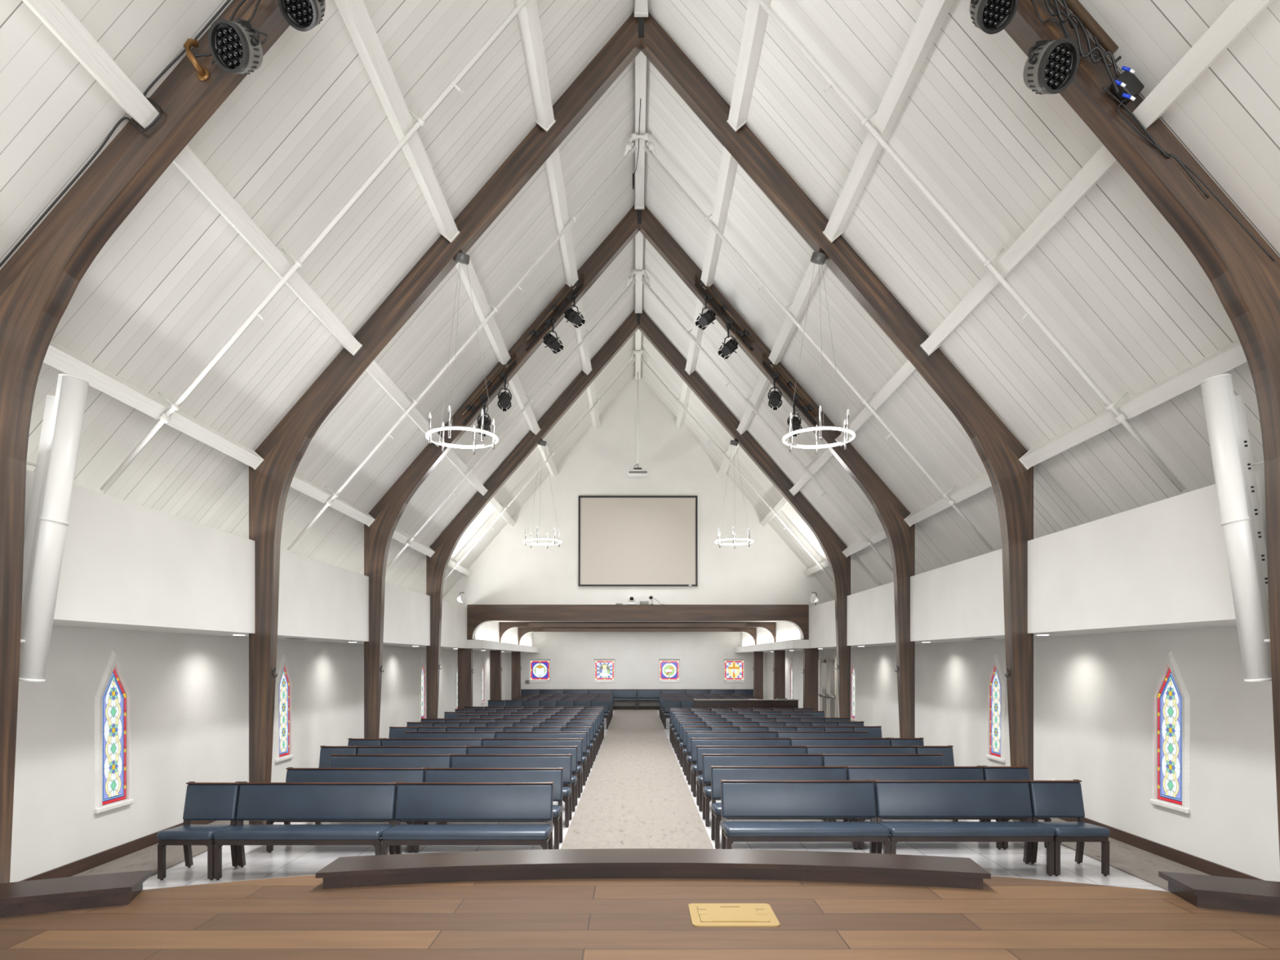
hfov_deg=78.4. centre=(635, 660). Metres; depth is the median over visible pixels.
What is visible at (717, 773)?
pew
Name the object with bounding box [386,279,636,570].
pipe
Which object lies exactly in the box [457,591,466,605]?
floodlight
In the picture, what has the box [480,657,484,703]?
window
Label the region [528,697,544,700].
upholstered chair
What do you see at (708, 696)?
upholstered chair
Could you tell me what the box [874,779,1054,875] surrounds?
pew
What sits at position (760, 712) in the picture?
upholstered chair
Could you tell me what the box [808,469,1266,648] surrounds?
wall
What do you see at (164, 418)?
pipe
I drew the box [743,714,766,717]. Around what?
upholstered chair
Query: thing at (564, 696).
upholstered chair
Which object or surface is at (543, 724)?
upholstered chair
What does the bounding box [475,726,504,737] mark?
upholstered chair
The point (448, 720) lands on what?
upholstered chair
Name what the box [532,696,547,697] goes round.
upholstered chair
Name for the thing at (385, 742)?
pew
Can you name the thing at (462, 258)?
ring chandelier
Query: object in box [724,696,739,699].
upholstered chair
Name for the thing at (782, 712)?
upholstered chair
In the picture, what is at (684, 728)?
upholstered chair
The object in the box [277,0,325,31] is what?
stage light
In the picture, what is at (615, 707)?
baseboard
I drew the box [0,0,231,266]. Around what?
cable
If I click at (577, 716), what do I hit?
upholstered chair
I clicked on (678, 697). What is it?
upholstered chair
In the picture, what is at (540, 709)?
upholstered chair
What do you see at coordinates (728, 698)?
upholstered chair
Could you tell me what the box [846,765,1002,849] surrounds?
pew
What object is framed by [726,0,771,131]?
purlin
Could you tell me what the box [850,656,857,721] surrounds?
window
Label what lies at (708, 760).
pew
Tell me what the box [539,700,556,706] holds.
upholstered chair
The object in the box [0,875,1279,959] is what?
floor
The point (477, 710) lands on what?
upholstered chair
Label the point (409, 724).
upholstered chair
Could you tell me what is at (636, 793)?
carpet
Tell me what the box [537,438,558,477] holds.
purlin
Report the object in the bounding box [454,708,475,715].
upholstered chair
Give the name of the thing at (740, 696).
upholstered chair
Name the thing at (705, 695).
upholstered chair
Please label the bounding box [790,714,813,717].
upholstered chair
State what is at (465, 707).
upholstered chair
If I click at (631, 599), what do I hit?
camera
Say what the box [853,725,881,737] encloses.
upholstered chair
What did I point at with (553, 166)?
purlin
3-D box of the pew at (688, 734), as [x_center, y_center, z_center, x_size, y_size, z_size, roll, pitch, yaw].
[1.679,1.670,13.496,1.589,0.860,0.583,0,0,0]
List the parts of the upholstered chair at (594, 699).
backrest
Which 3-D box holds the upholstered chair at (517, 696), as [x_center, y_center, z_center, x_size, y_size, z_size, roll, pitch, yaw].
[-3.784,1.670,26.586,0.529,0.860,0.583,0,0,0]
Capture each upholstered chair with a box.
[156,781,241,879]
[318,745,358,768]
[347,737,382,746]
[388,726,417,738]
[406,721,433,728]
[417,726,446,731]
[420,718,445,724]
[433,721,460,731]
[444,711,466,719]
[445,718,471,722]
[446,726,475,731]
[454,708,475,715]
[457,714,480,718]
[460,721,487,726]
[464,706,484,709]
[466,711,488,715]
[471,718,496,726]
[475,708,497,711]
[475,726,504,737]
[480,714,504,722]
[484,706,504,709]
[487,721,513,726]
[488,700,505,706]
[488,711,511,715]
[496,718,520,726]
[497,708,518,715]
[504,706,524,709]
[504,714,528,722]
[504,726,533,731]
[505,700,522,706]
[511,697,528,700]
[511,711,533,715]
[513,721,540,731]
[516,696,532,697]
[518,708,539,711]
[520,718,546,724]
[521,694,536,697]
[522,700,539,709]
[524,706,544,711]
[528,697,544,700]
[528,714,551,722]
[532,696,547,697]
[533,711,555,715]
[533,726,562,731]
[537,694,551,697]
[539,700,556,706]
[539,708,560,714]
[540,721,567,731]
[544,697,560,700]
[544,706,564,711]
[546,718,571,722]
[548,696,564,697]
[551,694,566,696]
[551,714,575,718]
[555,711,577,718]
[556,700,573,709]
[560,697,577,706]
[560,708,581,715]
[562,726,591,777]
[564,696,579,697]
[564,706,584,711]
[567,694,582,696]
[567,721,594,768]
[571,718,596,761]
[574,700,591,706]
[575,714,598,755]
[577,697,593,706]
[578,711,600,750]
[579,696,595,697]
[582,694,596,697]
[582,708,602,745]
[584,706,604,740]
[591,700,608,728]
[593,697,609,725]
[595,696,610,722]
[597,694,612,719]
[598,693,613,716]
[658,693,673,717]
[660,694,675,719]
[661,696,676,723]
[662,697,678,724]
[663,700,680,728]
[669,707,689,742]
[671,711,693,748]
[673,714,697,754]
[675,694,689,696]
[675,717,700,759]
[676,696,692,700]
[679,697,694,700]
[679,720,705,767]
[680,700,693,711]
[682,725,710,775]
[689,707,710,714]
[690,694,705,697]
[693,696,708,698]
[693,711,715,717]
[695,697,711,699]
[697,714,719,721]
[701,717,725,724]
[705,694,719,697]
[705,720,731,731]
[708,696,724,699]
[710,725,738,731]
[711,697,728,699]
[711,707,731,711]
[715,711,737,714]
[720,694,735,696]
[720,714,743,719]
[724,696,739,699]
[725,717,750,726]
[728,697,744,699]
[731,707,751,711]
[731,720,758,731]
[735,694,750,696]
[737,711,759,717]
[738,725,767,731]
[739,696,755,697]
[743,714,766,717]
[750,717,775,726]
[751,707,773,712]
[758,720,784,726]
[759,711,781,714]
[766,714,790,721]
[767,725,795,737]
[773,707,793,714]
[775,717,799,721]
[781,711,803,715]
[784,720,811,726]
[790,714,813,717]
[793,707,813,714]
[795,725,824,731]
[800,717,825,726]
[803,711,825,721]
[810,720,837,728]
[824,717,849,723]
[824,725,853,731]
[837,720,864,728]
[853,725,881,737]
[889,737,924,746]
[915,745,954,766]
[982,765,1051,849]
[1027,779,1110,875]
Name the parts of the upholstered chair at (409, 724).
rail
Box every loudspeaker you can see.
[18,373,88,682]
[1200,373,1271,682]
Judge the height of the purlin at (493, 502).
0.220 m
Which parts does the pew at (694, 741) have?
leg, seat, rail, backrest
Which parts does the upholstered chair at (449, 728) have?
rail, backrest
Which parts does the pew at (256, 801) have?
leg, seat, backrest, rail, leg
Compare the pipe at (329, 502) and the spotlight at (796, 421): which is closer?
the pipe at (329, 502)
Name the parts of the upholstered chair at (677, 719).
rail, backrest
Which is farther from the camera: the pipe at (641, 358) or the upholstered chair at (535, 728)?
the pipe at (641, 358)
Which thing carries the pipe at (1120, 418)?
hanging from the ceiling at (1113, 282)
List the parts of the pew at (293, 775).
leg, backrest, rail, leg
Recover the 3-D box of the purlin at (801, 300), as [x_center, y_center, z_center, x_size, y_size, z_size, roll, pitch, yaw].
[2.348,-5.088,11.430,0.241,0.239,3.820,0,0,0]
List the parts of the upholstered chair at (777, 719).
rail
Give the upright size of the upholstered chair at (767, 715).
0.860 m
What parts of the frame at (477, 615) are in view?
post, post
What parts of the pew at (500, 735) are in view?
backrest, rail, seat, leg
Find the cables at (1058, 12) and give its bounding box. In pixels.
[1030,0,1121,94]
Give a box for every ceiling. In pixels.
[0,0,1279,599]
[497,621,777,627]
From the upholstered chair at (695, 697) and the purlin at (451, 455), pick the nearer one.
the purlin at (451, 455)
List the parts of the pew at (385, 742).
rail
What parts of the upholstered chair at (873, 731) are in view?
rail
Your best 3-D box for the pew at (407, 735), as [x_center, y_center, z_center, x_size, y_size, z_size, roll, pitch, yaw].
[-3.225,1.670,13.406,1.589,0.860,0.583,0,0,0]
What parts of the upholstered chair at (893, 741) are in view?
rail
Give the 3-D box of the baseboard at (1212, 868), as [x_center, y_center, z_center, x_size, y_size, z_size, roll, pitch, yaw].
[5.609,2.033,19.325,0.022,0.135,28.650,0,0,0]
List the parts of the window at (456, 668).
stained glass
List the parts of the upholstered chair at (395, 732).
rail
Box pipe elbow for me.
[183,38,209,80]
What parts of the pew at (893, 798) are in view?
leg, rail, backrest, seat, leg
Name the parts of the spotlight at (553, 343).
gel frame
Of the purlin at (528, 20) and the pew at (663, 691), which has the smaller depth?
the purlin at (528, 20)
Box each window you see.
[94,649,133,813]
[275,653,293,762]
[419,656,426,721]
[455,657,457,709]
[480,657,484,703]
[529,658,550,682]
[594,658,614,682]
[658,658,679,682]
[724,658,744,682]
[789,657,793,699]
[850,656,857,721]
[986,653,1004,762]
[1150,649,1190,813]
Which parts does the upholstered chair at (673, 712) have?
backrest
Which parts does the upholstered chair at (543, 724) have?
rail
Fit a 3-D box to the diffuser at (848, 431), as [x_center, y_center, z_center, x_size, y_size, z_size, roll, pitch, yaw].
[2.200,-2.656,9.435,0.822,0.006,0.822,0,0,0]
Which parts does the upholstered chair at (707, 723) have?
rail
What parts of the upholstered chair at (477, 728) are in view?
rail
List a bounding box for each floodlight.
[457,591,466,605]
[809,591,818,605]
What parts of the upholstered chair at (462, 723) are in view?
backrest, rail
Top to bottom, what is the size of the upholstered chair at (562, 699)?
0.860 m
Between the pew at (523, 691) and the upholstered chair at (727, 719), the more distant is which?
the pew at (523, 691)
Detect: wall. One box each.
[9,626,507,882]
[23,469,466,648]
[442,376,834,607]
[448,621,539,653]
[507,631,766,706]
[734,621,826,653]
[766,626,1279,881]
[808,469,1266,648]
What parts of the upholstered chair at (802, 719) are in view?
rail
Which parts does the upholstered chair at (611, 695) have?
backrest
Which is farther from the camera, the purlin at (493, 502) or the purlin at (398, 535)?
the purlin at (493, 502)
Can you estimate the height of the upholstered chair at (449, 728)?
0.860 m
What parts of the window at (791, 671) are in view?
stained glass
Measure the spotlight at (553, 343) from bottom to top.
0.712 m
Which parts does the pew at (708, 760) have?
leg, seat, rail, backrest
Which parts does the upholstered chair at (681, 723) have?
leg, rail, backrest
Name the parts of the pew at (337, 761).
backrest, rail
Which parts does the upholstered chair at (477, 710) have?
backrest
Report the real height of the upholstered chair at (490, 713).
0.860 m
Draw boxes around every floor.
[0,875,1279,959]
[142,709,1168,891]
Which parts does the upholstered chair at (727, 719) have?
rail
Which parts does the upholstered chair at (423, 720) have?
rail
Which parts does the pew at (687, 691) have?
rail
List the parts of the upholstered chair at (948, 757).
rail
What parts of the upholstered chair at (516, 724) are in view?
rail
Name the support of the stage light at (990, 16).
attached to the arch at (37, 284)
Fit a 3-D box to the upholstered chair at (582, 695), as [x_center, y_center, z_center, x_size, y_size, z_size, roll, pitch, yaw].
[-1.635,1.670,27.736,0.529,0.860,0.583,0,0,0]
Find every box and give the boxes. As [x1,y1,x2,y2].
[640,600,648,604]
[688,903,779,926]
[1109,66,1144,104]
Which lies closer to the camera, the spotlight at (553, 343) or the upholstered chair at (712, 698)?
the spotlight at (553, 343)
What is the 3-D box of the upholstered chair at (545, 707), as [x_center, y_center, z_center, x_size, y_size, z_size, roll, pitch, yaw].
[-2.172,1.670,20.816,0.529,0.860,0.583,0,0,0]
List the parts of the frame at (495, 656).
post, post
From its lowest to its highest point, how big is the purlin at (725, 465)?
0.220 m
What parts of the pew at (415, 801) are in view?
leg, seat, backrest, rail, leg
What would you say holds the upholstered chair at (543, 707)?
on the floor at (285, 860)
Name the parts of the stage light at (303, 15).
len plate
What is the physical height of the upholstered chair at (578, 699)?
0.860 m
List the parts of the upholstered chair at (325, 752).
rail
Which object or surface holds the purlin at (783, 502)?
attached to the ceiling at (1113, 282)
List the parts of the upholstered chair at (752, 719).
rail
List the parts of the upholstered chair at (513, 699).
backrest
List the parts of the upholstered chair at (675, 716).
leg, backrest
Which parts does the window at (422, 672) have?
stained glass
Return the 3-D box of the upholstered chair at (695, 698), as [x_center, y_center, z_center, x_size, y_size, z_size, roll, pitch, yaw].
[2.223,1.670,25.436,0.529,0.860,0.583,0,0,0]
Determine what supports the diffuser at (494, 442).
attached to the ring chandelier at (462, 258)
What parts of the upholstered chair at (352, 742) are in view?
rail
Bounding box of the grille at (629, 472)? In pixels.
[628,471,647,473]
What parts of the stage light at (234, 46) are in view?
len plate, yoke knob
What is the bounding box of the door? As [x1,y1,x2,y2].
[818,655,838,717]
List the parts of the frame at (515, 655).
post, post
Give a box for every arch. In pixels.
[0,0,1279,883]
[248,11,1033,824]
[364,204,915,738]
[426,309,850,721]
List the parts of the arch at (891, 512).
steel plate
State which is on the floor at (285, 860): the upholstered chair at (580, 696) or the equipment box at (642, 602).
the upholstered chair at (580, 696)
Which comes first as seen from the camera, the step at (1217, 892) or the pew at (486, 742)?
the step at (1217, 892)
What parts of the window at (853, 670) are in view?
stained glass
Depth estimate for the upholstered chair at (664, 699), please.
25.64 m
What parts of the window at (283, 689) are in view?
stained glass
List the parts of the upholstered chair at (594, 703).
backrest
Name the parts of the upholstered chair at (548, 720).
rail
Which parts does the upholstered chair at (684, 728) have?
leg, seat, rail, backrest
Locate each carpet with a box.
[71,820,248,876]
[560,709,713,848]
[1008,817,1211,891]
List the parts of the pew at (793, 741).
rail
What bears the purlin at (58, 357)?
attached to the ceiling at (1113, 282)
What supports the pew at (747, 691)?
on the floor at (285, 860)
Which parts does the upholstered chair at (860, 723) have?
rail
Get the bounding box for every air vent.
[284,637,308,639]
[971,637,996,639]
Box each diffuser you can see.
[426,428,497,448]
[524,539,560,545]
[715,539,752,545]
[783,428,853,448]
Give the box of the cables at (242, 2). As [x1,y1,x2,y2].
[193,0,261,65]
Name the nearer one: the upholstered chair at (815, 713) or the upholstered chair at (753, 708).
the upholstered chair at (815, 713)
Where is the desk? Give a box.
[693,698,799,711]
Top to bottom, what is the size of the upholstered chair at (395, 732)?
0.860 m
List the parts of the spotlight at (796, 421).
gel frame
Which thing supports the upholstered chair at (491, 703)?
on the floor at (285, 860)
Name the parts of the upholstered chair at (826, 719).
rail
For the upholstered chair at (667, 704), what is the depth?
24.36 m
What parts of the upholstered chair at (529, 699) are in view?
backrest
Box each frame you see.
[457,604,817,711]
[489,622,785,700]
[511,627,763,700]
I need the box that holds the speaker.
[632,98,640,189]
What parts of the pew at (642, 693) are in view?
seat, rail, backrest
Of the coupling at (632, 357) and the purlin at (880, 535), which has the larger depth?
the coupling at (632, 357)
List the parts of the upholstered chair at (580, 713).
backrest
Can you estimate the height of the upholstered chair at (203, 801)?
0.860 m
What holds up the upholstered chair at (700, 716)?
on the floor at (285, 860)
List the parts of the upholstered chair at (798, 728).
rail, backrest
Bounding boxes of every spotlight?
[476,400,491,436]
[497,374,511,411]
[542,317,563,354]
[564,292,585,328]
[695,293,716,329]
[717,322,738,359]
[767,374,782,409]
[786,400,802,436]
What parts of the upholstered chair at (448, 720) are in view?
rail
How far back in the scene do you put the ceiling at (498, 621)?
25.01 m
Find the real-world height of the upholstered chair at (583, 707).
0.860 m
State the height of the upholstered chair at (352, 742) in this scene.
0.860 m
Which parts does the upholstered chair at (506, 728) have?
rail, backrest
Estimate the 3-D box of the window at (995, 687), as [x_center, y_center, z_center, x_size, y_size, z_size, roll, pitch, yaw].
[5.601,0.723,12.220,0.048,1.665,0.572,0,0,0]
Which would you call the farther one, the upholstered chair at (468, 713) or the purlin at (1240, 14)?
the upholstered chair at (468, 713)
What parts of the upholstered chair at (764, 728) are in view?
rail, backrest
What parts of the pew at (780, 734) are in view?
rail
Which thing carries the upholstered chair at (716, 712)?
on the floor at (285, 860)
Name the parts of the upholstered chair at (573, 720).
backrest, rail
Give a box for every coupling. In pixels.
[623,132,657,155]
[626,269,651,286]
[628,349,648,363]
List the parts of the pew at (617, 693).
rail, seat, backrest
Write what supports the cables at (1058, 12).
attached to the pipe at (1075, 6)
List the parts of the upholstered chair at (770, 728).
rail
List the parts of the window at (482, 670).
stained glass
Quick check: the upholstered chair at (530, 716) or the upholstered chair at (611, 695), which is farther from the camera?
the upholstered chair at (611, 695)
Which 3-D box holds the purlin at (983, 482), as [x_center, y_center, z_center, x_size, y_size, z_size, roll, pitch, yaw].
[4.680,-2.385,11.430,0.241,0.239,3.820,0,0,0]
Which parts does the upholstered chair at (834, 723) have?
rail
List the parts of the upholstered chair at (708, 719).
rail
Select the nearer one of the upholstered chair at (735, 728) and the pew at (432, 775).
the pew at (432, 775)
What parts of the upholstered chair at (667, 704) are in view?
backrest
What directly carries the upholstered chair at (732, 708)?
on the floor at (285, 860)
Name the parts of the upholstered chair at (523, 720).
rail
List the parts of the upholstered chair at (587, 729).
backrest, rail, leg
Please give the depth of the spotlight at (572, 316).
13.17 m
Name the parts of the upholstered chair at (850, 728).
rail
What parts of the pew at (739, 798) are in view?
leg, rail, backrest, seat, leg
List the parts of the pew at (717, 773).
leg, seat, rail, backrest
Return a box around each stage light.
[208,18,267,75]
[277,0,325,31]
[969,0,1018,34]
[1022,38,1079,94]
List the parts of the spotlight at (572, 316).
gel frame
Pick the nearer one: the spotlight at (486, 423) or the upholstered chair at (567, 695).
the spotlight at (486, 423)
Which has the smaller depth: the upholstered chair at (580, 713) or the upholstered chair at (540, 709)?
the upholstered chair at (580, 713)
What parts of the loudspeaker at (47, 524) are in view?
mounting rail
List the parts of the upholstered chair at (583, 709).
backrest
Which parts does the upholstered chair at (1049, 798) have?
leg, rail, backrest, seat, leg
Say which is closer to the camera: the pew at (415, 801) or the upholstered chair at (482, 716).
the pew at (415, 801)
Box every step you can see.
[0,870,151,917]
[315,848,991,889]
[1158,871,1279,915]
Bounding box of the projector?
[628,372,648,477]
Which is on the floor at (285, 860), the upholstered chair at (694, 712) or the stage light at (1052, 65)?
the upholstered chair at (694, 712)
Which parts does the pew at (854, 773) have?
leg, rail, backrest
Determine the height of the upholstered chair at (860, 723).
0.860 m
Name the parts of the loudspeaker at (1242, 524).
mounting rail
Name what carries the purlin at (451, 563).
attached to the ceiling at (1113, 282)
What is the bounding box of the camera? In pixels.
[627,595,635,604]
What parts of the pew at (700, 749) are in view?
leg, seat, rail, backrest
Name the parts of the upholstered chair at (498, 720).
rail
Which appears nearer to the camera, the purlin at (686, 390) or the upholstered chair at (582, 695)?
the purlin at (686, 390)
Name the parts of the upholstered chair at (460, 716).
backrest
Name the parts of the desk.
panel, cap rail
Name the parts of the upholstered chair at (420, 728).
rail, backrest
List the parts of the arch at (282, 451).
steel plate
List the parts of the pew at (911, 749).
rail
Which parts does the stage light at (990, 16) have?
yoke knob, len plate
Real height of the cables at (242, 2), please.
1.554 m
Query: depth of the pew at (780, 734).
13.70 m
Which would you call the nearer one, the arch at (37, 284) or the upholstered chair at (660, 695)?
the arch at (37, 284)
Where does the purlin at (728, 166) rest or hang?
attached to the ceiling at (1113, 282)
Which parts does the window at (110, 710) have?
stained glass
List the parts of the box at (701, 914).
lid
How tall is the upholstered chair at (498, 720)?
0.860 m
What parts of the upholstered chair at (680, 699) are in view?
backrest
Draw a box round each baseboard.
[18,820,216,881]
[613,706,659,709]
[1058,817,1265,880]
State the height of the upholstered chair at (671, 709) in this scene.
0.860 m
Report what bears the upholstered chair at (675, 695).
on the floor at (285, 860)
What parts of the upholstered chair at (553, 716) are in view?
backrest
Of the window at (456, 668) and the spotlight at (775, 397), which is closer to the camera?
the spotlight at (775, 397)
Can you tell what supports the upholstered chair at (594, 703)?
on the floor at (285, 860)
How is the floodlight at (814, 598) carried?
on the wall at (1162, 565)
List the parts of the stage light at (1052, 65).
yoke knob, len plate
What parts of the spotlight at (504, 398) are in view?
gel frame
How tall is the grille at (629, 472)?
0.060 m
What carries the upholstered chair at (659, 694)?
on the floor at (285, 860)
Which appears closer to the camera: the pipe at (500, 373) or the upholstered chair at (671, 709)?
the pipe at (500, 373)
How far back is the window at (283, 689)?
12.22 m
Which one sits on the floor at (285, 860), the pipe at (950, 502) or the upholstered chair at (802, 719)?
the upholstered chair at (802, 719)
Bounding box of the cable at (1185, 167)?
[1101,85,1275,261]
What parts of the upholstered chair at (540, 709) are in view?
backrest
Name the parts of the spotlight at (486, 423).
gel frame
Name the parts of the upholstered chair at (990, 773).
leg, rail, backrest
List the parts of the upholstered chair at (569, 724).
backrest, rail, leg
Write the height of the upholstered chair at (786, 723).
0.860 m
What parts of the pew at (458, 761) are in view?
rail, backrest, seat, leg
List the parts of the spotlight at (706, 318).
gel frame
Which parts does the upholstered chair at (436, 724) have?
rail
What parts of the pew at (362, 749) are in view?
rail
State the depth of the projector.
20.83 m
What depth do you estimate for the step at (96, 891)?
4.13 m
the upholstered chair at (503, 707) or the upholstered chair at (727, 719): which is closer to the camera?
the upholstered chair at (727, 719)
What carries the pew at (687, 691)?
on the floor at (285, 860)
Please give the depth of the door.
22.67 m
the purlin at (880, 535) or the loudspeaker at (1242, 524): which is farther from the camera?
the purlin at (880, 535)
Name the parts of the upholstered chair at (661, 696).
backrest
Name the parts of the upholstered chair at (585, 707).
backrest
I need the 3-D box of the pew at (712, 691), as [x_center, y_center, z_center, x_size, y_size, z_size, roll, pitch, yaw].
[3.728,1.670,33.326,1.037,0.860,0.583,0,0,0]
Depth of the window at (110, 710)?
8.21 m
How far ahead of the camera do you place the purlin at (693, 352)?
15.71 m
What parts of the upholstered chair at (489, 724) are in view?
rail, backrest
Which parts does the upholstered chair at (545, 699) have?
backrest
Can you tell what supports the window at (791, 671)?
in the wall at (1093, 693)
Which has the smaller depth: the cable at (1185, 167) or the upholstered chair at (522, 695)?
the cable at (1185, 167)
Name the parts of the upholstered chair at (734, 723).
rail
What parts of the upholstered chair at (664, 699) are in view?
backrest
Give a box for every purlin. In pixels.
[22,0,159,128]
[43,340,263,470]
[172,145,362,355]
[289,473,375,526]
[334,0,459,242]
[365,360,442,446]
[391,528,435,557]
[445,448,488,495]
[447,559,472,576]
[455,252,511,367]
[488,497,515,526]
[508,373,540,435]
[513,0,555,131]
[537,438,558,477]
[543,146,577,289]
[572,298,592,374]
[585,381,599,429]
[675,381,691,429]
[684,297,707,375]
[700,146,737,289]
[717,438,739,477]
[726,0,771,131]
[736,372,769,435]
[760,497,787,526]
[767,262,826,367]
[789,448,833,495]
[803,558,829,576]
[822,0,954,243]
[835,360,916,446]
[842,528,886,557]
[903,473,991,526]
[920,144,1117,355]
[1018,339,1247,470]
[1133,0,1273,128]
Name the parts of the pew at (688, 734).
leg, seat, rail, backrest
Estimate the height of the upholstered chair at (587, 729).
0.860 m
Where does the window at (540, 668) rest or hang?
in the wall at (571, 655)
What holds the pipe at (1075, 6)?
attached to the purlin
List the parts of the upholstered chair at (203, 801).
leg, seat, backrest, rail, leg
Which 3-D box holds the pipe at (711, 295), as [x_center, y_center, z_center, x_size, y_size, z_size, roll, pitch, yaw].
[1.505,-5.889,13.284,1.011,1.284,0.113,0,0,0]
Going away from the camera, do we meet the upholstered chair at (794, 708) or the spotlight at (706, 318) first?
the spotlight at (706, 318)
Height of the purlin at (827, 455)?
0.239 m
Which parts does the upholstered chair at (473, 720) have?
rail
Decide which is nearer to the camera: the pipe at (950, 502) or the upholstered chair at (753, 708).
the pipe at (950, 502)
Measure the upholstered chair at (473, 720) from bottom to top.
0.860 m
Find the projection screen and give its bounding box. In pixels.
[577,495,697,586]
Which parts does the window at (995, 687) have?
stained glass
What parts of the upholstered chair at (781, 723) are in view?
rail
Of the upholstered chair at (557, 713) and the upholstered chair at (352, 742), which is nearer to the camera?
the upholstered chair at (352, 742)
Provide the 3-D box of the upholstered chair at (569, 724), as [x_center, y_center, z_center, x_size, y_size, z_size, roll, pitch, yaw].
[-1.099,1.670,15.516,0.529,0.860,0.583,0,0,0]
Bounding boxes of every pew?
[213,781,397,879]
[266,767,425,853]
[315,753,451,824]
[357,745,467,768]
[381,781,553,854]
[382,737,482,748]
[404,731,495,742]
[413,767,563,853]
[442,753,572,827]
[467,745,577,811]
[482,737,582,797]
[495,731,587,785]
[520,688,538,696]
[539,688,563,694]
[564,688,587,693]
[588,688,612,693]
[612,688,636,710]
[636,688,661,710]
[661,688,685,693]
[685,688,710,693]
[685,730,777,784]
[690,737,790,796]
[696,745,805,811]
[702,753,831,826]
[710,688,734,693]
[710,765,858,849]
[720,779,889,853]
[734,688,753,696]
[777,730,868,740]
[790,737,890,754]
[805,745,916,764]
[822,753,958,822]
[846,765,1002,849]
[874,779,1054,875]
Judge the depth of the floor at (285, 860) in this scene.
8.50 m
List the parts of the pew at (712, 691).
rail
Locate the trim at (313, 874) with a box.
[146,874,1170,892]
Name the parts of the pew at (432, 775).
backrest, rail, seat, leg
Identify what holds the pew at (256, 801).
on the floor at (285, 860)
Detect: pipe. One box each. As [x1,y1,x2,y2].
[100,0,528,492]
[287,146,636,551]
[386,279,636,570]
[444,357,635,581]
[460,352,516,424]
[524,273,584,351]
[640,357,833,582]
[641,279,893,572]
[643,146,993,551]
[694,273,754,351]
[755,0,1185,492]
[762,352,817,424]
[1065,0,1119,54]
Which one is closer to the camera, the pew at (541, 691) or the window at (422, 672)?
the window at (422, 672)
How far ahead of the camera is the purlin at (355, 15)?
7.10 m
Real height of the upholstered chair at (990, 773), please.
0.860 m
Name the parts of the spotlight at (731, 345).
gel frame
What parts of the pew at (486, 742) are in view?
rail, backrest, seat, leg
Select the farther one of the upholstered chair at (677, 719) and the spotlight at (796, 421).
the upholstered chair at (677, 719)
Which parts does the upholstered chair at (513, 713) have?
backrest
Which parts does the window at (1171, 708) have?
stained glass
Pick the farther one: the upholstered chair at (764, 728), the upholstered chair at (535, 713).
the upholstered chair at (535, 713)
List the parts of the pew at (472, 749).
backrest, rail, seat, leg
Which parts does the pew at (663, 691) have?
rail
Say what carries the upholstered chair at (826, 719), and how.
on the floor at (285, 860)
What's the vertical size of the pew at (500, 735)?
0.860 m
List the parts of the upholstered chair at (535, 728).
rail, backrest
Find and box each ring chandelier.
[425,252,497,454]
[523,439,561,548]
[715,439,753,548]
[782,251,855,454]
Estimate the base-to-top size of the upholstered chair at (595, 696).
0.860 m
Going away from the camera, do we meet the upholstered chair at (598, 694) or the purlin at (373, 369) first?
the purlin at (373, 369)
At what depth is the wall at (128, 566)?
8.12 m
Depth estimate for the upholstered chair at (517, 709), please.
19.93 m
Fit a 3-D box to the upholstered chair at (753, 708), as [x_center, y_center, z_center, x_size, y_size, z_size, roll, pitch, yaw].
[3.296,1.670,20.116,0.529,0.860,0.583,0,0,0]
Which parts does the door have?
vision panel, vision panel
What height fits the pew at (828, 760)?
0.860 m
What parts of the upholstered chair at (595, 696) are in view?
backrest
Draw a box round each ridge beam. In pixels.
[634,0,648,17]
[634,50,646,209]
[635,231,643,313]
[635,328,641,379]
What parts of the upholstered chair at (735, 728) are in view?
rail, backrest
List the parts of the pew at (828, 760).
rail, backrest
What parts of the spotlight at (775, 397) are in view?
gel frame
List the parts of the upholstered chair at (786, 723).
rail, backrest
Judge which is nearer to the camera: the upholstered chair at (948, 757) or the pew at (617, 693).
the upholstered chair at (948, 757)
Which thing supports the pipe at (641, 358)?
hanging from the ceiling at (1113, 282)
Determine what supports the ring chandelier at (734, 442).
hanging from the arch at (832, 545)
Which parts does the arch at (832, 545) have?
steel plate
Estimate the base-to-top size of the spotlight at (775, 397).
0.712 m
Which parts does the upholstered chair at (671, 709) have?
backrest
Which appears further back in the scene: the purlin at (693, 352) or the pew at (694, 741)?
the purlin at (693, 352)
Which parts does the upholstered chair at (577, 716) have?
backrest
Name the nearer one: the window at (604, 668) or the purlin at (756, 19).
the purlin at (756, 19)
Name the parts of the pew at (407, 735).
rail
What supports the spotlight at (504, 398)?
hanging from the pipe at (500, 373)
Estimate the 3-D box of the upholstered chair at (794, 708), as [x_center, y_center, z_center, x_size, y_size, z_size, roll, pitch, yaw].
[4.370,1.670,20.116,0.529,0.860,0.583,0,0,0]
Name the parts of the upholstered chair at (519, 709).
backrest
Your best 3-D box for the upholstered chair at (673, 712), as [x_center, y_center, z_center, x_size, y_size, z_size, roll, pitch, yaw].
[1.149,1.670,18.986,0.529,0.860,0.583,0,0,0]

